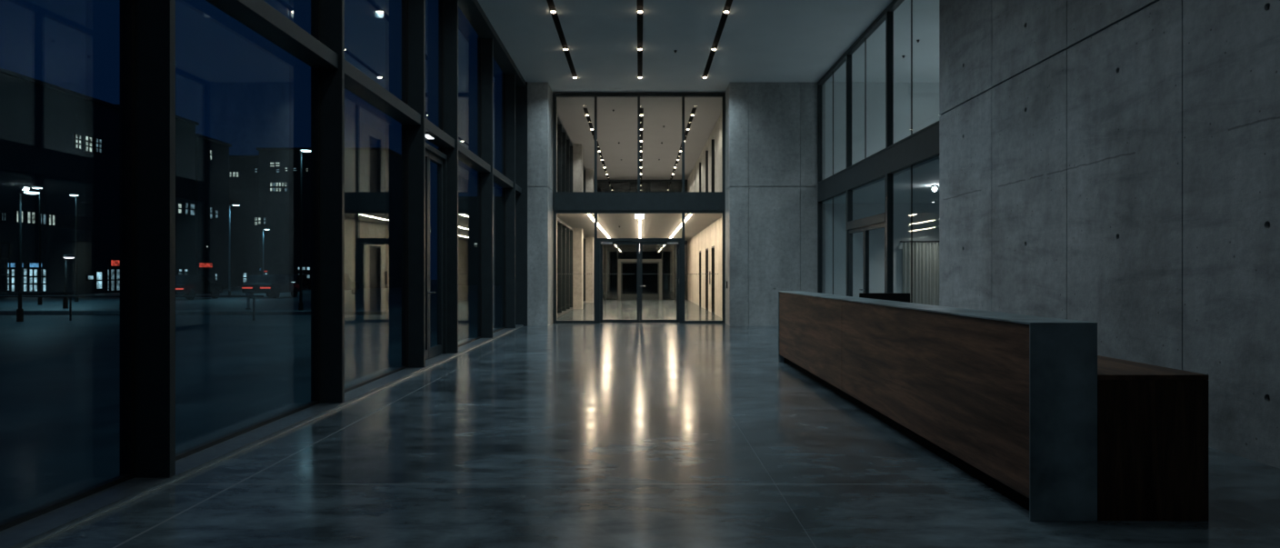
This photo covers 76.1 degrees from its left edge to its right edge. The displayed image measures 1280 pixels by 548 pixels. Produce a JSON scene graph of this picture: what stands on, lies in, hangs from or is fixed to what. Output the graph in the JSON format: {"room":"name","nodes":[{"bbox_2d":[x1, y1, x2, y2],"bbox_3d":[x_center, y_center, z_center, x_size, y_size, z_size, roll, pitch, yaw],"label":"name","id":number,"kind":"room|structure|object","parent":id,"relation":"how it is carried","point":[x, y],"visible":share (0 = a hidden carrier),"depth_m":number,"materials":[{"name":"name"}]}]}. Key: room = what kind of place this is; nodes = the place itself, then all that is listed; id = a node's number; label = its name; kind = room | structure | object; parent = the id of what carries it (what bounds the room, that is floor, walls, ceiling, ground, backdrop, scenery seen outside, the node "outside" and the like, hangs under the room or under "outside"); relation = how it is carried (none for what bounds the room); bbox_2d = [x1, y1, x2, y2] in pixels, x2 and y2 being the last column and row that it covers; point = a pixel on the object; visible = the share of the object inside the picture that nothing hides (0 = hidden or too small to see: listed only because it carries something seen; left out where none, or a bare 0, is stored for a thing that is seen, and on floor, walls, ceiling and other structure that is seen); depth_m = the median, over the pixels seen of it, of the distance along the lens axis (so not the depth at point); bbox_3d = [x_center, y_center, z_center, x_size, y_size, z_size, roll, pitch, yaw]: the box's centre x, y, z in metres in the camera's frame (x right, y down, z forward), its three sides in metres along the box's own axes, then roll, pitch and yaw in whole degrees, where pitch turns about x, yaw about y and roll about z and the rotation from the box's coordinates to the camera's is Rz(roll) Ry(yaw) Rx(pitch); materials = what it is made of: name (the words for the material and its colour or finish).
{"room":"lobby","nodes":[
{"label":"lobby","id":0,"kind":"room"},
{"bbox_2d":[527,82,552,326],"bbox_3d":[-2.775,-1.940,22.800,0.570,6.680,1.400,0,0,0],"label":"wall","id":1,"kind":"structure","parent":0,"point":[539,95],"depth_m":22.10,"materials":[{"name":"concrete"}]},
{"bbox_2d":[0,0,175,531],"bbox_3d":[-3.310,-1.857,3.979,0.320,6.445,3.191,0,0,0],"label":"window","id":2,"kind":"structure","parent":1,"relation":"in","point":[127,5],"depth_m":5.48,"materials":[{"name":"black metal"}]},
{"bbox_2d":[175,0,344,460],"bbox_3d":[-3.310,-1.857,7.149,0.320,6.445,3.201,0,0,0],"label":"window","id":3,"kind":"structure","parent":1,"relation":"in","point":[258,15],"depth_m":8.66,"materials":[{"name":"black metal"}]},
{"bbox_2d":[0,324,523,547],"bbox_3d":[-3.297,1.482,9.550,0.305,0.235,25.100,0,0,0],"label":"trim","id":4,"kind":"structure","parent":1,"relation":"attached to","point":[31,531],"depth_m":5.79,"materials":[{"name":"metal"}]},
{"bbox_2d":[344,0,420,392],"bbox_3d":[-3.320,-1.837,10.330,0.260,6.405,3.212,0,0,0],"label":"window","id":5,"kind":"structure","parent":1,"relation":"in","point":[356,82],"depth_m":11.70,"materials":[{"name":"black metal"}]},
{"bbox_2d":[401,0,458,367],"bbox_3d":[-3.310,-1.857,13.055,0.320,6.445,2.290,0,0,0],"label":"column","id":6,"kind":"structure","parent":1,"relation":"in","point":[442,139],"depth_m":11.94,"materials":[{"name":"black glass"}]},
{"bbox_2d":[425,132,435,139],"bbox_3d":[-3.300,-2.151,12.750,0.120,0.037,0.400,0,0,0],"label":"emergency light","id":7,"kind":"object","parent":6,"relation":"attached to","point":[428,135],"visible":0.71,"depth_m":12.71,"materials":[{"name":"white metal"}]},
{"bbox_2d":[425,134,433,139],"bbox_3d":[-3.300,-2.139,12.750,0.090,0.012,0.360,0,0,0],"label":"diffuser","id":8,"kind":"object","parent":7,"relation":"attached to","point":[429,136],"depth_m":12.74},
{"bbox_2d":[425,142,447,359],"bbox_3d":[-3.389,-0.403,13.055,0.161,3.535,2.032,0,0,0],"label":"door","id":9,"kind":"structure","parent":6,"relation":"attached to","point":[433,155],"depth_m":13.90,"materials":[{"name":"metal"}]},
{"bbox_2d":[458,38,490,347],"bbox_3d":[-3.320,-1.837,15.830,0.260,6.405,3.312,0,0,0],"label":"window","id":10,"kind":"structure","parent":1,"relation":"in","point":[465,155],"depth_m":17.45,"materials":[{"name":"black metal"}]},
{"bbox_2d":[458,0,525,87],"bbox_3d":[-3.250,-5.310,9.550,0.340,0.540,25.100,0,0,0],"label":"trim","id":11,"kind":"structure","parent":1,"relation":"attached to","point":[472,10],"depth_m":17.25,"materials":[{"name":"metal"}]},
{"bbox_2d":[477,36,513,338],"bbox_3d":[-3.310,-1.857,19.043,0.320,6.445,3.166,0,0,0],"label":"column","id":12,"kind":"structure","parent":1,"relation":"in","point":[499,178],"depth_m":17.48,"materials":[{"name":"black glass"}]},
{"bbox_2d":[501,72,521,328],"bbox_3d":[-3.310,-1.857,21.350,0.320,6.445,1.500,0,0,0],"label":"window","id":13,"kind":"structure","parent":1,"relation":"in","point":[518,190],"depth_m":20.63,"materials":[{"name":"black metal"}]},
{"bbox_2d":[515,81,527,326],"bbox_3d":[-3.255,-1.890,22.180,0.430,6.580,0.240,0,0,0],"label":"trim","id":14,"kind":"structure","parent":1,"relation":"attached to","point":[521,93],"depth_m":22.06,"materials":[{"name":"metal"}]},
{"bbox_2d":[556,111,593,318],"bbox_3d":[-2.700,-1.890,34.150,0.800,6.580,21.300,0,0,0],"label":"wall","id":15,"kind":"structure","parent":0,"point":[577,233],"depth_m":32.50,"materials":[{"name":"concrete"}]},
{"bbox_2d":[557,218,572,317],"bbox_3d":[-2.748,-0.210,29.350,0.185,3.220,6.300,0,0,0],"label":"window","id":16,"kind":"structure","parent":15,"relation":"in","point":[565,232],"depth_m":29.32,"materials":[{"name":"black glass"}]},
{"bbox_2d":[557,114,572,191],"bbox_3d":[-2.748,-3.730,29.350,0.185,2.900,6.300,0,0,0],"label":"window","id":17,"kind":"structure","parent":15,"relation":"in","point":[565,145],"depth_m":29.32,"materials":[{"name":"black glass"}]},
{"bbox_2d":[583,235,585,303],"bbox_3d":[-2.748,-0.210,36.650,0.185,3.220,6.700,0,0,0],"label":"window","id":18,"kind":"structure","parent":15,"relation":"in","point":[584,235],"depth_m":39.94,"materials":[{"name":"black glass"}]},
{"bbox_2d":[583,165,585,191],"bbox_3d":[-2.748,-3.730,36.650,0.185,2.900,6.700,0,0,0],"label":"window","id":19,"kind":"structure","parent":15,"relation":"in","point":[584,165],"depth_m":39.94,"materials":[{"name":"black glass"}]},
{"bbox_2d":[556,97,721,179],"bbox_3d":[-0.050,-5.370,34.125,6.500,0.420,21.350,0,0,0],"label":"ceiling","id":20,"kind":"structure","parent":0,"point":[620,125],"depth_m":29.39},
{"bbox_2d":[583,108,594,139],"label":"track light","id":21,"kind":"object","parent":20,"relation":"attached to","point":[586,113],"depth_m":27.83,"materials":[{"name":"black metal"}]},
{"bbox_2d":[597,141,609,179],"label":"track light","id":22,"kind":"object","parent":20,"relation":"attached to","point":[598,148],"depth_m":37.18,"materials":[{"name":"black metal"}]},
{"bbox_2d":[640,108,643,179],"bbox_3d":[0.050,-5.176,35.050,0.124,0.108,19.260,0,0,0],"label":"track light","id":23,"kind":"object","parent":20,"relation":"attached to","point":[641,109],"visible":0.99,"depth_m":31.19,"materials":[{"name":"black metal"}]},
{"bbox_2d":[670,143,681,179],"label":"track light","id":24,"kind":"object","parent":20,"relation":"attached to","point":[680,150],"depth_m":37.79,"materials":[{"name":"black metal"}]},
{"bbox_2d":[684,108,696,141],"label":"track light","id":25,"kind":"object","parent":20,"relation":"attached to","point":[692,115],"depth_m":27.92,"materials":[{"name":"black metal"}]},
{"bbox_2d":[556,213,721,240],"bbox_3d":[-0.050,-2.050,34.110,6.500,0.460,21.380,0,0,0],"label":"ceiling","id":26,"kind":"structure","parent":0,"point":[654,225],"depth_m":29.79,"materials":[{"name":"white paint"}]},
{"bbox_2d":[587,213,610,238],"bbox_3d":[-1.520,-1.792,33.150,0.100,0.052,17.700,0,0,0],"label":"strip light","id":27,"kind":"object","parent":26,"relation":"attached to","point":[590,215],"visible":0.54,"depth_m":30.20,"materials":[{"name":"paint"}]},
{"bbox_2d":[634,213,643,219],"bbox_3d":[-0.015,-1.725,24.100,0.270,0.190,0.040,0,0,0],"label":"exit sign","id":28,"kind":"object","parent":26,"relation":"hanging from","point":[636,216],"visible":0.93,"depth_m":24.08,"materials":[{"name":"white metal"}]},
{"bbox_2d":[638,213,641,238],"bbox_3d":[0.000,-1.792,33.150,0.100,0.052,17.700,0,0,0],"label":"strip light","id":29,"kind":"object","parent":26,"relation":"attached to","point":[639,220],"visible":0.54,"depth_m":29.72,"materials":[{"name":"paint"}]},
{"bbox_2d":[639,219,640,238],"bbox_3d":[0.000,-1.774,33.150,0.084,0.017,17.660,0,0,0],"label":"diffuser","id":30,"kind":"object","parent":29,"relation":"attached to","point":[639,219],"depth_m":31.79,"materials":[{"name":"white plastic"}]},
{"bbox_2d":[593,180,687,191],"bbox_3d":[-0.025,-3.720,44.800,5.310,2.880,0.120,0,0,0],"label":"window","id":31,"kind":"structure","parent":26,"relation":"on","point":[603,185],"depth_m":44.79,"materials":[{"name":"glass"}]},
{"bbox_2d":[669,213,691,238],"bbox_3d":[1.500,-1.792,33.150,0.100,0.052,17.700,0,0,0],"label":"strip light","id":32,"kind":"object","parent":26,"relation":"attached to","point":[688,215],"visible":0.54,"depth_m":30.57,"materials":[{"name":"paint"}]},
{"bbox_2d":[593,240,687,299],"bbox_3d":[-0.025,-0.210,44.800,5.310,3.220,0.120,0,0,0],"label":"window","id":33,"kind":"structure","parent":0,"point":[611,253],"depth_m":44.79,"materials":[{"name":"glass"}]},
{"bbox_2d":[618,259,661,299],"bbox_3d":[0.000,0.290,44.640,2.400,2.220,0.180,0,0,0],"label":"door","id":34,"kind":"structure","parent":33,"relation":"attached to","point":[652,290],"depth_m":44.62,"materials":[{"name":"glass"}]},
{"bbox_2d":[28,299,1279,547],"bbox_3d":[4.185,1.550,24.500,14.630,0.300,55.000,0,0,0],"label":"floor","id":35,"kind":"structure","parent":0,"point":[639,435],"depth_m":5.62,"materials":[{"name":"concrete"}]},
{"bbox_2d":[846,171,886,296],"bbox_3d":[4.835,-0.295,17.440,0.171,3.390,3.080,0,0,0],"label":"door","id":36,"kind":"structure","parent":35,"relation":"on","point":[865,225],"depth_m":17.56,"materials":[{"name":"metal"}]},
{"bbox_2d":[778,290,1097,521],"bbox_3d":[2.398,0.838,8.855,0.381,1.125,8.450,0,0,0],"label":"reception desk","id":37,"kind":"object","parent":35,"relation":"on","point":[1009,401],"depth_m":5.42,"materials":[{"name":"wood"}]},
{"bbox_2d":[859,292,909,302],"bbox_3d":[2.953,0.401,9.835,0.615,0.341,0.230,0,0,0],"label":"computer monitor","id":38,"kind":"object","parent":37,"relation":"on","point":[890,296],"visible":0.17,"depth_m":9.86,"materials":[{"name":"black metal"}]},
{"bbox_2d":[778,290,1097,324],"bbox_3d":[2.398,0.281,8.855,0.381,0.012,8.450,0,0,0],"label":"countertop","id":39,"kind":"structure","parent":37,"relation":"on","point":[971,313],"depth_m":6.04,"materials":[{"name":"metal"}]},
{"bbox_2d":[1097,355,1208,520],"bbox_3d":[2.908,0.986,8.766,0.625,0.829,8.268,0,0,0],"label":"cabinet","id":40,"kind":"object","parent":35,"relation":"on","point":[1153,420],"visible":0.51,"depth_m":4.63,"materials":[{"name":"brown wood"}]},
{"bbox_2d":[687,112,721,318],"bbox_3d":[2.900,-1.890,34.150,0.600,6.580,21.300,0,0,0],"label":"wall","id":41,"kind":"structure","parent":0,"point":[710,236],"depth_m":30.99,"materials":[{"name":"wood"}]},
{"bbox_2d":[699,250,700,306],"bbox_3d":[2.692,0.200,35.350,0.176,2.400,1.300,0,0,0],"label":"door","id":42,"kind":"structure","parent":41,"relation":"in","point":[699,251],"depth_m":35.97,"materials":[{"name":"black metal"}]},
{"bbox_2d":[699,162,700,191],"bbox_3d":[2.692,-3.590,35.350,0.176,2.620,1.300,0,0,0],"label":"window","id":43,"kind":"structure","parent":41,"relation":"in","point":[699,163],"depth_m":35.95,"materials":[{"name":"black glass"}]},
{"bbox_2d":[705,248,708,309],"bbox_3d":[2.692,0.200,31.850,0.176,2.400,1.300,0,0,0],"label":"door","id":44,"kind":"structure","parent":41,"relation":"in","point":[706,249],"depth_m":32.47,"materials":[{"name":"black metal"}]},
{"bbox_2d":[705,150,708,191],"bbox_3d":[2.692,-3.590,31.850,0.176,2.620,1.300,0,0,0],"label":"window","id":45,"kind":"structure","parent":41,"relation":"in","point":[706,152],"depth_m":32.45,"materials":[{"name":"black glass"}]},
{"bbox_2d":[711,245,714,312],"bbox_3d":[2.692,0.200,29.150,0.176,2.400,1.300,0,0,0],"label":"door","id":46,"kind":"structure","parent":41,"relation":"in","point":[713,247],"depth_m":29.77,"materials":[{"name":"black metal"}]},
{"bbox_2d":[711,139,714,191],"bbox_3d":[2.692,-3.590,29.150,0.176,2.620,1.300,0,0,0],"label":"window","id":47,"kind":"structure","parent":41,"relation":"in","point":[713,140],"depth_m":29.75,"materials":[{"name":"black glass"}]},
{"bbox_2d":[477,0,939,92],"bbox_3d":[4.210,-5.380,10.165,14.580,0.400,26.330,0,0,0],"label":"ceiling","id":48,"kind":"structure","parent":0,"point":[761,41],"depth_m":18.28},
{"bbox_2d":[546,0,578,79],"bbox_3d":[-1.710,-5.196,9.395,0.124,0.108,24.690,0,0,0],"label":"track light","id":49,"kind":"object","parent":48,"relation":"attached to","point":[550,3],"visible":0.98,"depth_m":17.81,"materials":[{"name":"black metal"}]},
{"bbox_2d":[636,0,643,79],"bbox_3d":[0.000,-5.196,9.395,0.124,0.108,24.690,0,0,0],"label":"track light","id":50,"kind":"object","parent":48,"relation":"attached to","point":[639,3],"visible":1,"depth_m":17.98,"materials":[{"name":"black metal"}]},
{"bbox_2d":[701,0,732,79],"bbox_3d":[1.700,-5.196,9.395,0.124,0.108,24.690,0,0,0],"label":"track light","id":51,"kind":"object","parent":48,"relation":"attached to","point":[728,3],"visible":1,"depth_m":17.84,"materials":[{"name":"black metal"}]},
{"bbox_2d":[724,82,940,326],"bbox_3d":[6.960,-1.990,22.800,9.080,6.780,1.400,0,0,0],"label":"wall","id":52,"kind":"structure","parent":0,"point":[771,128],"depth_m":22.10,"materials":[{"name":"concrete"}]},
{"bbox_2d":[552,92,725,193],"bbox_3d":[-0.025,-3.715,23.330,4.890,2.870,0.140,0,0,0],"label":"window","id":53,"kind":"structure","parent":52,"relation":"in","point":[595,95],"depth_m":23.26,"materials":[{"name":"metal"}]},
{"bbox_2d":[552,210,725,323],"bbox_3d":[-0.025,-0.200,23.330,4.890,3.200,0.140,0,0,0],"label":"window","id":54,"kind":"structure","parent":52,"relation":"in","point":[555,213],"depth_m":23.26,"materials":[{"name":"metal"}]},
{"bbox_2d":[597,238,681,323],"bbox_3d":[-0.013,0.190,23.314,2.415,2.420,0.173,0,0,0],"label":"door","id":55,"kind":"structure","parent":54,"relation":"attached to","point":[600,241],"depth_m":23.29,"materials":[{"name":"metal"}]},
{"bbox_2d":[552,193,725,210],"bbox_3d":[-0.025,-2.045,23.330,4.890,0.490,0.180,0,0,0],"label":"trim","id":56,"kind":"structure","parent":52,"relation":"attached to","point":[561,202],"depth_m":23.24,"materials":[{"name":"metal"}]},
{"bbox_2d":[817,51,846,184],"bbox_3d":[4.850,-3.800,20.530,0.120,2.760,3.100,0,0,0],"label":"window","id":57,"kind":"structure","parent":52,"relation":"in","point":[843,58],"depth_m":22.03,"materials":[{"name":"metal"}]},
{"bbox_2d":[817,188,846,294],"bbox_3d":[4.850,-0.295,20.530,0.120,3.390,3.100,0,0,0],"label":"window","id":58,"kind":"structure","parent":52,"relation":"in","point":[820,201],"depth_m":22.03,"materials":[{"name":"metal"}]},
{"bbox_2d":[886,0,939,149],"bbox_3d":[4.850,-3.800,14.250,0.120,2.760,3.300,0,0,0],"label":"window","id":59,"kind":"structure","parent":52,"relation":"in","point":[895,4],"depth_m":15.85,"materials":[{"name":"metal"}]},
{"bbox_2d":[886,150,939,302],"bbox_3d":[4.850,-0.295,14.250,0.120,3.390,3.300,0,0,0],"label":"window","id":60,"kind":"structure","parent":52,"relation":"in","point":[889,174],"depth_m":15.85,"materials":[{"name":"metal"}]},
{"bbox_2d":[900,240,939,305],"bbox_3d":[7.725,0.245,22.006,1.450,2.270,0.248,0,0,0],"label":"curtain","id":61,"kind":"object","parent":52,"relation":"hanging from","point":[925,254],"visible":0.49,"depth_m":21.96,"materials":[{"name":"fabric"}]},
{"bbox_2d":[822,156,939,203],"bbox_3d":[8.210,-2.175,17.315,6.580,0.550,9.630,0,0,0],"label":"ceiling","id":62,"kind":"structure","parent":0,"point":[925,175],"depth_m":18.39,"materials":[{"name":"paint"}]},
{"bbox_2d":[930,184,938,191],"bbox_3d":[6.300,-1.833,17.500,0.140,0.133,0.140,0,0,0],"label":"recessed light","id":63,"kind":"object","parent":62,"relation":"in","point":[934,186],"visible":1,"depth_m":17.46,"materials":[{"name":"glass"}]},
{"bbox_2d":[939,0,1279,469],"bbox_3d":[4.850,-1.890,4.790,0.500,6.580,15.580,0,0,0],"label":"wall","id":64,"kind":"structure","parent":0,"point":[1114,165],"depth_m":7.67,"materials":[{"name":"grey concrete"}]},
{"bbox_2d":[817,123,939,199],"bbox_3d":[4.950,-2.205,17.340,0.300,0.430,9.520,0,0,0],"label":"trim","id":65,"kind":"structure","parent":64,"relation":"attached to","point":[926,142],"depth_m":15.97,"materials":[{"name":"metal"}]},
{"bbox_2d":[846,8,886,169],"bbox_3d":[4.850,-3.800,17.440,0.120,2.760,3.080,0,0,0],"label":"window","id":66,"kind":"structure","parent":65,"relation":"on","point":[882,17],"depth_m":18.22,"materials":[{"name":"metal"}]},
{"label":"outside","id":67,"kind":"structure","parent":0,"visible":0},
{"bbox_2d":[0,280,501,521],"bbox_3d":[-71.725,1.615,80.000,136.550,0.370,240.000,0,0,0],"label":"ground","id":68,"kind":"structure","parent":67,"point":[59,376],"depth_m":12.49,"materials":[{"name":"grey asphalt"}]},
{"bbox_2d":[16,189,40,321],"bbox_3d":[-18.324,-0.560,24.500,0.658,3.980,0.440,0,0,0],"label":"street lamp","id":69,"kind":"object","parent":68,"relation":"on","point":[19,311],"visible":1,"depth_m":24.46,"materials":[{"name":"black metal"}]},
{"bbox_2d":[31,185,42,304],"bbox_3d":[-27.987,-1.341,38.000,0.440,5.542,0.440,0,0,0],"label":"street lamp","id":70,"kind":"object","parent":68,"relation":"on","point":[39,299],"visible":0.98,"depth_m":37.97,"materials":[{"name":"black metal"}]},
{"bbox_2d":[0,67,119,295],"bbox_3d":[-47.000,-5.710,50.600,14.400,14.280,29.600,0,0,0],"label":"building","id":71,"kind":"structure","parent":68,"relation":"on","point":[62,141],"depth_m":55.95,"materials":[{"name":"concrete"},{"name":"glass"}]},
{"bbox_2d":[62,254,75,308],"bbox_3d":[-23.734,0.315,34.000,0.458,2.230,0.440,0,0,0],"label":"street lamp","id":72,"kind":"object","parent":68,"relation":"on","point":[69,256],"visible":1,"depth_m":33.96,"materials":[{"name":"black metal"}]},
{"bbox_2d":[69,192,79,301],"bbox_3d":[-29.053,-1.365,42.000,0.440,5.590,0.440,0,0,0],"label":"street lamp","id":73,"kind":"object","parent":68,"relation":"on","point":[71,194],"visible":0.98,"depth_m":41.96,"materials":[{"name":"black metal"}]},
{"bbox_2d":[0,295,263,320],"bbox_3d":[-17.750,1.040,25.000,12.500,0.780,0.060,0,0,0],"label":"guard rail","id":74,"kind":"object","parent":68,"relation":"on","point":[69,296],"visible":0.73,"depth_m":24.98,"materials":[{"name":"metal"}]},
{"bbox_2d":[116,104,199,274],"bbox_3d":[-47.000,-6.110,69.800,14.400,15.080,8.000,0,0,0],"label":"building","id":75,"kind":"structure","parent":68,"relation":"on","point":[185,128],"depth_m":71.92,"materials":[{"name":"concrete"}]},
{"bbox_2d":[0,310,385,314],"bbox_3d":[-34.500,1.365,28.800,51.000,0.130,0.400,0,0,0],"label":"kerb","id":76,"kind":"object","parent":68,"relation":"on","point":[1,312],"visible":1,"depth_m":28.60,"materials":[{"name":"concrete"}]},
{"bbox_2d":[175,274,223,299],"bbox_3d":[-25.600,0.721,46.481,1.740,1.418,4.262,0,0,0],"label":"car","id":77,"kind":"object","parent":68,"relation":"on","point":[186,285],"visible":0.64,"depth_m":45.58,"materials":[{"name":"paint"}]},
{"bbox_2d":[195,133,231,289],"bbox_3d":[-47.000,-5.610,76.800,14.400,14.080,6.000,0,0,0],"label":"building","id":78,"kind":"structure","parent":68,"relation":"on","point":[212,155],"depth_m":76.50,"materials":[{"name":"concrete"}]},
{"bbox_2d":[228,203,239,295],"bbox_3d":[-24.817,-1.445,50.000,0.708,5.750,0.440,0,0,0],"label":"street lamp","id":79,"kind":"object","parent":68,"relation":"on","point":[235,205],"visible":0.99,"depth_m":49.97,"materials":[{"name":"black metal"}]},
{"bbox_2d":[229,155,259,287],"bbox_3d":[-48.900,-5.810,95.000,14.600,14.480,10.400,0,0,0],"label":"apartment building","id":80,"kind":"structure","parent":68,"relation":"on","point":[244,183],"depth_m":89.99,"materials":[{"name":"concrete"}]},
{"bbox_2d":[245,292,250,309],"bbox_3d":[-15.800,1.090,33.000,0.200,0.680,0.200,0,0,0],"label":"bollard","id":81,"kind":"object","parent":68,"relation":"on","point":[247,294],"visible":1,"depth_m":32.95,"materials":[{"name":"metal"}]},
{"bbox_2d":[262,228,269,274],"bbox_3d":[-30.180,-1.135,66.000,0.608,5.130,0.440,0,0,0],"label":"street lamp","id":82,"kind":"object","parent":68,"relation":"on","point":[265,228],"visible":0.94,"depth_m":65.95,"materials":[{"name":"black metal"}]},
{"bbox_2d":[241,274,299,298],"bbox_3d":[-22.453,0.721,49.981,1.740,1.418,4.262,0,0,0],"label":"car","id":83,"kind":"object","parent":68,"relation":"on","point":[273,285],"visible":0.97,"depth_m":48.42,"materials":[{"name":"paint"}]},
{"bbox_2d":[285,274,310,289],"bbox_3d":[-31.902,0.721,75.981,1.740,1.418,4.262,0,0,0],"label":"car","id":84,"kind":"object","parent":68,"relation":"on","point":[293,278],"visible":0.31,"depth_m":74.61,"materials":[{"name":"paint"}]},
{"bbox_2d":[298,147,310,310],"bbox_3d":[-12.243,-1.600,30.000,0.448,6.060,0.448,0,0,45],"label":"street lamp","id":85,"kind":"object","parent":68,"relation":"on","point":[305,149],"visible":0.93,"depth_m":29.96,"materials":[{"name":"black metal"}]},
{"bbox_2d":[242,147,401,288],"bbox_3d":[-32.547,-5.610,88.000,14.494,14.080,12.400,0,0,0],"label":"office building","id":86,"kind":"structure","parent":68,"relation":"on","point":[373,175],"depth_m":82.00,"materials":[{"name":"concrete"},{"name":"glass"}]},
{"bbox_2d":[344,274,359,294],"bbox_3d":[-21.147,0.721,56.981,1.740,1.418,4.262,0,0,0],"label":"car","id":87,"kind":"object","parent":68,"relation":"on","point":[354,286],"visible":0.16,"depth_m":57.45,"materials":[{"name":"paint"}]},
{"bbox_2d":[430,196,501,285],"bbox_3d":[-15.495,-4.210,110.000,27.390,11.280,12.400,0,0,0],"label":"block","id":88,"kind":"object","parent":68,"relation":"on","point":[467,205],"visible":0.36,"depth_m":104.01,"materials":[{"name":"concrete"},{"name":"glass"}]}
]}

